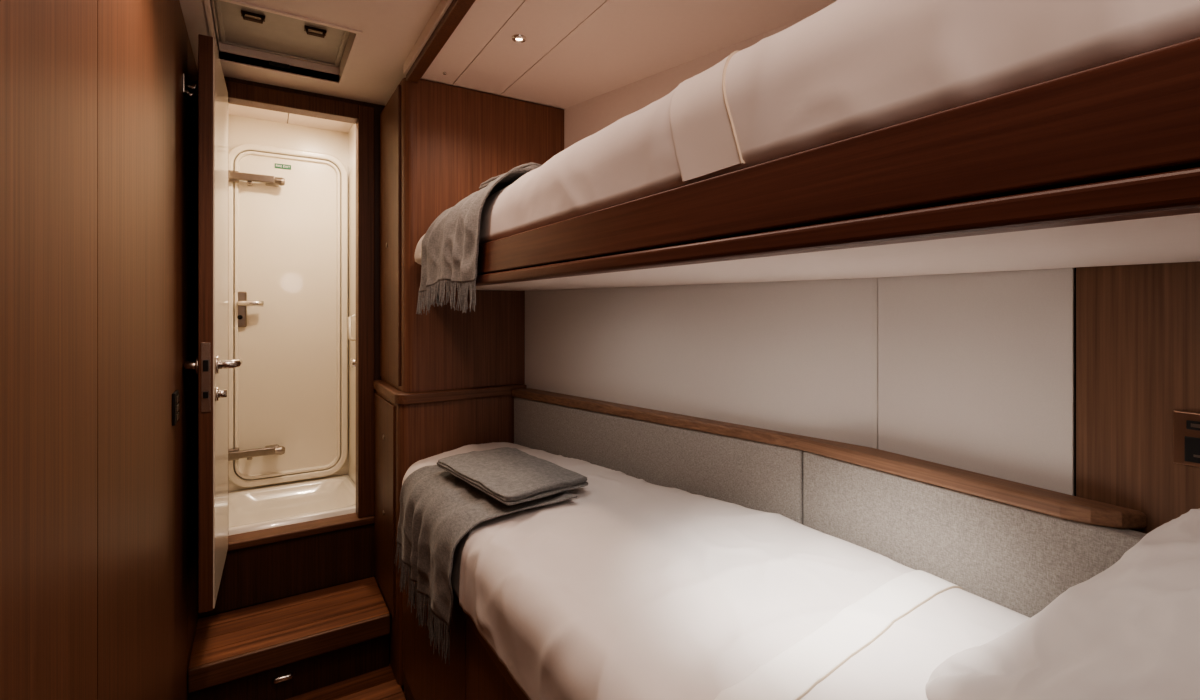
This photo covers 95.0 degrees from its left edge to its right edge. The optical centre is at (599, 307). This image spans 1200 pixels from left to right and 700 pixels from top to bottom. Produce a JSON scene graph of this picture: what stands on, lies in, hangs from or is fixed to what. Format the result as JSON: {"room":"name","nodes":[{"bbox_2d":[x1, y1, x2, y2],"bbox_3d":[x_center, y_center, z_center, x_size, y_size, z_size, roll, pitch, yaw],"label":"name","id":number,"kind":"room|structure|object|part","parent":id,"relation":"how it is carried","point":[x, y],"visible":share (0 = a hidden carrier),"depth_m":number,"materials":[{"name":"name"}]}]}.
{"room":"yacht bunk cabin","nodes":[
{"label":"yacht bunk cabin","id":0,"kind":"room"},
{"bbox_2d":[0,0,197,699],"bbox_3d":[-1.060,0.200,1.267,0.050,2.500,4.170,0,0,-32],"label":"wall","id":1,"kind":"structure","parent":0,"point":[99,129],"depth_m":0.83,"materials":[{"name":"brown wood"}]},
{"bbox_2d":[172,390,179,425],"bbox_3d":[-1.215,0.285,1.577,0.011,0.090,0.080,0,0,-32],"label":"light switch","id":2,"kind":"object","parent":1,"relation":"attached to","point":[175,396],"visible":1,"depth_m":1.55,"materials":[{"name":"black plastic"}]},
{"bbox_2d":[182,73,197,96],"bbox_3d":[-1.316,-0.712,1.773,0.045,0.066,0.040,0,0,-32],"label":"coat hook","id":3,"kind":"object","parent":1,"relation":"attached to","point":[185,91],"visible":0.97,"depth_m":1.76,"materials":[{"name":"silver metal"}]},
{"bbox_2d":[228,115,347,490],"bbox_3d":[-1.789,0.050,3.150,0.690,2.200,0.040,0,0,-32],"label":"wall","id":4,"kind":"structure","parent":0,"point":[241,130],"depth_m":3.13,"materials":[{"name":"white paint"}]},
{"bbox_2d":[228,143,347,486],"bbox_3d":[-1.746,0.040,3.093,0.603,1.880,0.102,0,0,-32],"label":"door","id":5,"kind":"structure","parent":4,"relation":"in","point":[284,305],"depth_m":3.11,"materials":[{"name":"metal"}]},
{"bbox_3d":[-1.959,0.007,2.994,0.060,0.195,0.022,0,0,-32],"label":"lock plate","id":6,"kind":"part","parent":5,"relation":"part of","materials":[{"name":"metal"}]},
{"bbox_3d":[-1.904,-0.024,2.995,0.124,0.032,0.063,0,0,-32],"label":"lever","id":7,"kind":"part","parent":5,"relation":"part of","materials":[{"name":"silver metal"}]},
{"bbox_2d":[228,102,351,132],"bbox_3d":[-1.557,-1.070,2.776,0.690,0.040,0.840,0,0,-32],"label":"ceiling","id":8,"kind":"structure","parent":0,"point":[237,110],"depth_m":3.05,"materials":[{"name":"white paint"}]},
{"bbox_2d":[286,663,406,699],"bbox_3d":[0.127,1.480,1.401,2.110,0.060,3.150,0,0,-32],"label":"floor","id":9,"kind":"structure","parent":0,"point":[380,684],"depth_m":2.09,"materials":[{"name":"brown wood"}]},
{"bbox_2d":[188,577,389,699],"bbox_3d":[-1.213,1.338,2.186,0.652,0.224,0.371,0,0,-32],"label":"step","id":10,"kind":"structure","parent":9,"relation":"on","point":[289,647],"depth_m":2.10,"materials":[{"name":"brown wood"}]},
{"bbox_2d":[403,568,528,699],"bbox_3d":[0.123,1.101,1.087,0.448,0.699,2.600,0,0,-32],"label":"bunk base","id":11,"kind":"object","parent":9,"relation":"on","point":[474,671],"visible":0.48,"depth_m":1.52,"materials":[{"name":"brown wood"}]},
{"bbox_3d":[-0.544,1.085,1.756,0.010,0.550,0.740,0,0,-32],"label":"drawer","id":12,"kind":"part","parent":11,"relation":"part of","materials":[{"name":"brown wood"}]},
{"bbox_3d":[-0.062,0.778,0.973,0.014,0.054,2.600,0,0,-32],"label":"rail","id":13,"kind":"part","parent":11,"relation":"part of","materials":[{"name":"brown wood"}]},
{"bbox_3d":[-0.157,1.085,1.131,0.010,0.550,0.720,0,0,-32],"label":"drawer","id":14,"kind":"part","parent":11,"relation":"part of","materials":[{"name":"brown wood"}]},
{"bbox_2d":[402,442,1029,699],"bbox_3d":[0.223,0.636,1.175,0.796,0.226,2.565,0,0,-32],"label":"duvet","id":15,"kind":"object","parent":11,"relation":"on","point":[628,587],"visible":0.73,"depth_m":1.03,"materials":[{"name":"white fabric"}]},
{"bbox_2d":[394,465,576,664],"bbox_3d":[-0.399,0.734,1.724,0.350,0.434,0.712,0,0,-32],"label":"throw blanket","id":16,"kind":"object","parent":15,"relation":"on","point":[438,508],"visible":0.7,"depth_m":1.59,"materials":[{"name":"grey fabric"}]},
{"bbox_2d":[437,447,587,504],"bbox_3d":[-0.283,0.497,1.693,0.274,0.031,0.487,0,0,-39],"label":"folded blanket","id":17,"kind":"object","parent":16,"relation":"on","point":[511,476],"visible":1,"depth_m":1.61,"materials":[{"name":"grey fabric"}]},
{"bbox_2d":[925,508,1199,699],"bbox_3d":[0.699,0.357,0.532,0.587,0.338,0.564,0,0,-2],"label":"pillow","id":18,"kind":"object","parent":15,"relation":"on","point":[1130,630],"visible":1,"depth_m":0.66,"materials":[{"name":"white fabric"}]},
{"bbox_2d":[373,78,563,685],"bbox_3d":[-0.453,0.276,2.575,1.062,2.348,0.513,0,0,-32],"label":"wardrobe","id":19,"kind":"object","parent":9,"relation":"on","point":[449,377],"visible":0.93,"depth_m":2.23,"materials":[{"name":"brown wood"}]},
{"bbox_3d":[-0.913,0.797,2.325,0.008,0.825,0.415,0,0,-32],"label":"door","id":20,"kind":"part","parent":19,"relation":"part of","materials":[{"name":"brown wood"}]},
{"bbox_3d":[-0.897,-0.287,2.346,0.009,1.195,0.395,0,0,-32],"label":"door","id":21,"kind":"part","parent":19,"relation":"part of","materials":[{"name":"brown wood"}]},
{"bbox_2d":[348,124,355,483],"bbox_3d":[-1.277,0.050,2.949,0.030,2.200,0.840,0,0,-32],"label":"wall","id":22,"kind":"structure","parent":0,"point":[352,132],"depth_m":3.15,"materials":[{"name":"white paint"}]},
{"bbox_2d":[348,314,354,341],"bbox_3d":[-1.378,0.110,3.051,0.039,0.155,0.016,0,0,-32],"label":"handle","id":23,"kind":"object","parent":22,"relation":"attached to","point":[349,318],"visible":1,"depth_m":3.04,"materials":[{"name":"silver metal"}]},
{"bbox_2d":[351,359,355,366],"bbox_3d":[-1.291,0.320,2.905,0.040,0.180,0.100,0,0,-32],"label":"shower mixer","id":24,"kind":"object","parent":22,"relation":"attached to","point":[353,361],"visible":0.21,"depth_m":2.89,"materials":[{"name":"silver metal"}]},
{"bbox_2d":[198,76,524,618],"bbox_3d":[-0.980,0.225,2.603,1.530,2.450,0.060,0,0,-32],"label":"wall","id":25,"kind":"structure","parent":0,"point":[378,109],"depth_m":2.54,"materials":[{"name":"brown wood"}]},
{"bbox_2d":[199,523,373,616],"bbox_3d":[-1.314,1.103,2.353,0.650,0.243,0.013,0,0,-32],"label":"room structure","id":26,"kind":"structure","parent":25,"relation":"attached to","point":[271,571],"depth_m":2.35,"materials":[{"name":"brown wood"}]},
{"bbox_2d":[225,81,373,517],"bbox_3d":[-1.319,0.015,2.396,0.617,1.870,0.087,0,0,-32],"label":"room structure","id":27,"kind":"structure","parent":25,"relation":"attached to","point":[362,116],"depth_m":2.50,"materials":[{"name":"brown wood"}]},
{"bbox_2d":[183,34,241,612],"bbox_3d":[-1.377,0.050,1.979,0.158,1.830,0.558,0,0,-32],"label":"door","id":28,"kind":"structure","parent":27,"relation":"attached to","point":[211,365],"depth_m":1.75,"materials":[{"name":"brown wood"}]},
{"bbox_3d":[-1.327,0.185,1.792,0.046,0.060,0.141,0,0,-32],"label":"lever handle","id":29,"kind":"part","parent":28,"relation":"part of","materials":[{"name":"silver metal"}]},
{"bbox_3d":[-1.249,0.220,1.743,0.024,0.220,0.004,0,0,-30],"label":"lock plate","id":30,"kind":"part","parent":28,"relation":"part of","materials":[{"name":"brown metal"}]},
{"bbox_3d":[-1.242,0.185,1.842,0.072,0.060,0.139,0,0,-32],"label":"lever handle","id":31,"kind":"part","parent":28,"relation":"part of","materials":[{"name":"silver metal"}]},
{"bbox_2d":[227,513,373,550],"bbox_3d":[-1.312,0.966,2.390,0.612,0.032,0.105,0,0,-32],"label":"room structure","id":32,"kind":"structure","parent":25,"relation":"attached to","point":[292,531],"depth_m":2.36,"materials":[{"name":"brown wood"}]},
{"bbox_2d":[179,0,836,109],"bbox_3d":[0.133,-0.935,1.440,2.260,0.070,3.210,0,0,-32],"label":"ceiling","id":33,"kind":"structure","parent":0,"point":[573,52],"depth_m":1.85,"materials":[{"name":"white paint"}]},
{"bbox_2d":[204,0,361,85],"bbox_3d":[-1.133,-0.980,1.974,0.442,0.090,0.522,0,0,-32],"label":"ceiling hatch","id":34,"kind":"object","parent":33,"relation":"attached to","point":[284,40],"visible":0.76,"depth_m":2.05,"materials":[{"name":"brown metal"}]},
{"bbox_3d":[-1.187,-0.990,1.882,0.070,0.030,0.031,0,0,-32],"label":"handle","id":35,"kind":"part","parent":34,"relation":"part of","materials":[{"name":"brown metal"}]},
{"bbox_3d":[-1.269,-0.961,2.176,0.070,0.018,0.003,0,0,-32],"label":"plate","id":36,"kind":"part","parent":34,"relation":"part of","materials":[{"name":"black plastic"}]},
{"bbox_3d":[-1.133,-1.015,1.974,0.426,0.020,0.506,0,0,-32],"label":"pane","id":37,"kind":"part","parent":34,"relation":"part of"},
{"bbox_3d":[-1.025,-0.990,1.982,0.070,0.030,0.031,0,0,-32],"label":"handle","id":38,"kind":"part","parent":34,"relation":"part of","materials":[{"name":"brown metal"}]},
{"bbox_2d":[406,0,474,82],"bbox_3d":[-0.034,-0.909,1.011,0.045,0.062,2.655,0,0,-32],"label":"room structure","id":39,"kind":"structure","parent":33,"relation":"attached to","point":[457,9],"depth_m":1.79,"materials":[{"name":"brown wood"}]},
{"bbox_2d":[512,34,525,42],"bbox_3d":[-0.270,-0.895,1.832,0.048,0.009,0.048,0,0,-32],"label":"recessed light","id":40,"kind":"object","parent":33,"relation":"in","point":[518,38],"visible":1,"depth_m":1.82,"materials":[{"name":"silver metal"}]},
{"bbox_2d":[564,15,810,149],"bbox_3d":[0.888,-0.530,1.578,0.830,0.760,2.650,0,0,-32],"label":"wall","id":41,"kind":"structure","parent":0,"point":[582,120],"depth_m":2.20,"materials":[{"name":"white paint"}]},
{"bbox_2d":[439,37,1199,290],"bbox_3d":[0.283,-0.111,1.210,0.808,0.102,2.640,0,0,-32],"label":"bunk","id":42,"kind":"object","parent":41,"relation":"attached to","point":[1099,165],"visible":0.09,"depth_m":0.51,"materials":[{"name":"brown wood"}]},
{"bbox_2d":[414,0,1199,264],"bbox_3d":[0.495,-0.269,1.358,1.316,0.211,2.590,0,0,-32],"label":"duvet","id":43,"kind":"object","parent":42,"relation":"on","point":[850,68],"visible":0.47,"depth_m":0.55,"materials":[{"name":"white fabric"}]},
{"bbox_2d":[416,167,535,314],"bbox_3d":[-0.314,-0.173,1.634,0.309,0.391,0.654,0,0,-32],"label":"throw blanket","id":44,"kind":"object","parent":43,"relation":"on","point":[450,245],"visible":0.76,"depth_m":1.51,"materials":[{"name":"grey fabric"}]},
{"bbox_2d":[479,162,541,188],"bbox_3d":[-0.200,-0.381,1.635,0.204,0.026,0.343,0,0,-37],"label":"folded blanket","id":45,"kind":"object","parent":44,"relation":"on","point":[531,164],"visible":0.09,"depth_m":1.51,"materials":[{"name":"grey fabric"}]},
{"bbox_3d":[0.299,-0.079,1.220,0.770,0.009,2.640,0,0,-32],"label":"underside panel","id":46,"kind":"part","parent":42,"relation":"part of","materials":[{"name":"white paint"}]},
{"bbox_2d":[1074,268,1075,495],"bbox_3d":[0.702,0.650,1.463,0.767,1.600,2.650,0,0,-32],"label":"wall","id":47,"kind":"structure","parent":0,"point":[1074,268],"depth_m":1.02,"materials":[{"name":"brown wood"}]},
{"bbox_2d":[525,278,877,448],"bbox_3d":[0.180,0.350,1.868,0.010,1.000,1.446,0,0,-44],"label":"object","id":48,"kind":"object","parent":47,"relation":"attached to","point":[793,357],"depth_m":1.66,"materials":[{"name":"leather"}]},
{"bbox_2d":[514,397,803,524],"bbox_3d":[0.100,0.532,1.893,1.250,0.316,0.044,0,0,44],"label":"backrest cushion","id":49,"kind":"object","parent":48,"relation":"attached to","point":[764,477],"visible":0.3,"depth_m":1.74,"materials":[{"name":"fabric"}]},
{"bbox_2d":[512,388,1145,528],"bbox_3d":[0.310,0.358,1.652,0.145,0.032,1.896,0,0,-42],"label":"cap rail","id":50,"kind":"object","parent":48,"relation":"attached to","point":[1049,502],"visible":1,"depth_m":1.22,"materials":[{"name":"brown wood"}]},
{"bbox_2d":[803,451,1145,617],"bbox_3d":[0.734,0.532,1.160,0.045,0.316,0.701,0,0,-32],"label":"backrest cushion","id":51,"kind":"object","parent":48,"relation":"attached to","point":[1017,559],"visible":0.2,"depth_m":1.12,"materials":[{"name":"fabric"}]},
{"bbox_2d":[878,268,1073,495],"bbox_3d":[0.778,0.350,1.180,0.008,1.000,0.384,0,0,-30],"label":"wall panel","id":52,"kind":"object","parent":47,"relation":"attached to","point":[976,370],"depth_m":1.14,"materials":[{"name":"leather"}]},
{"bbox_2d":[1076,261,1199,533],"bbox_3d":[1.099,0.350,0.649,0.008,1.000,0.849,0,0,-32],"label":"wood wall panel","id":53,"kind":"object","parent":47,"relation":"attached to","point":[1138,325],"depth_m":0.94,"materials":[{"name":"brown wood"}]},
{"bbox_2d":[1173,410,1199,466],"bbox_3d":[0.973,0.210,0.836,0.010,0.086,0.146,0,0,-32],"label":"power socket","id":54,"kind":"object","parent":53,"relation":"attached to","point":[1186,425],"visible":1,"depth_m":0.88,"materials":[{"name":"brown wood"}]},
{"bbox_3d":[-1.563,1.170,2.784,0.690,0.040,0.860,0,0,-32],"label":"floor","id":55,"kind":"structure","parent":0,"visible":0},
{"bbox_2d":[228,474,355,535],"bbox_3d":[-1.570,1.038,2.777,0.646,0.220,0.821,0,0,-32],"label":"shower tray","id":56,"kind":"object","parent":55,"relation":"on","point":[264,507],"visible":0.46,"depth_m":2.94,"materials":[{"name":"white plastic"}]}
]}

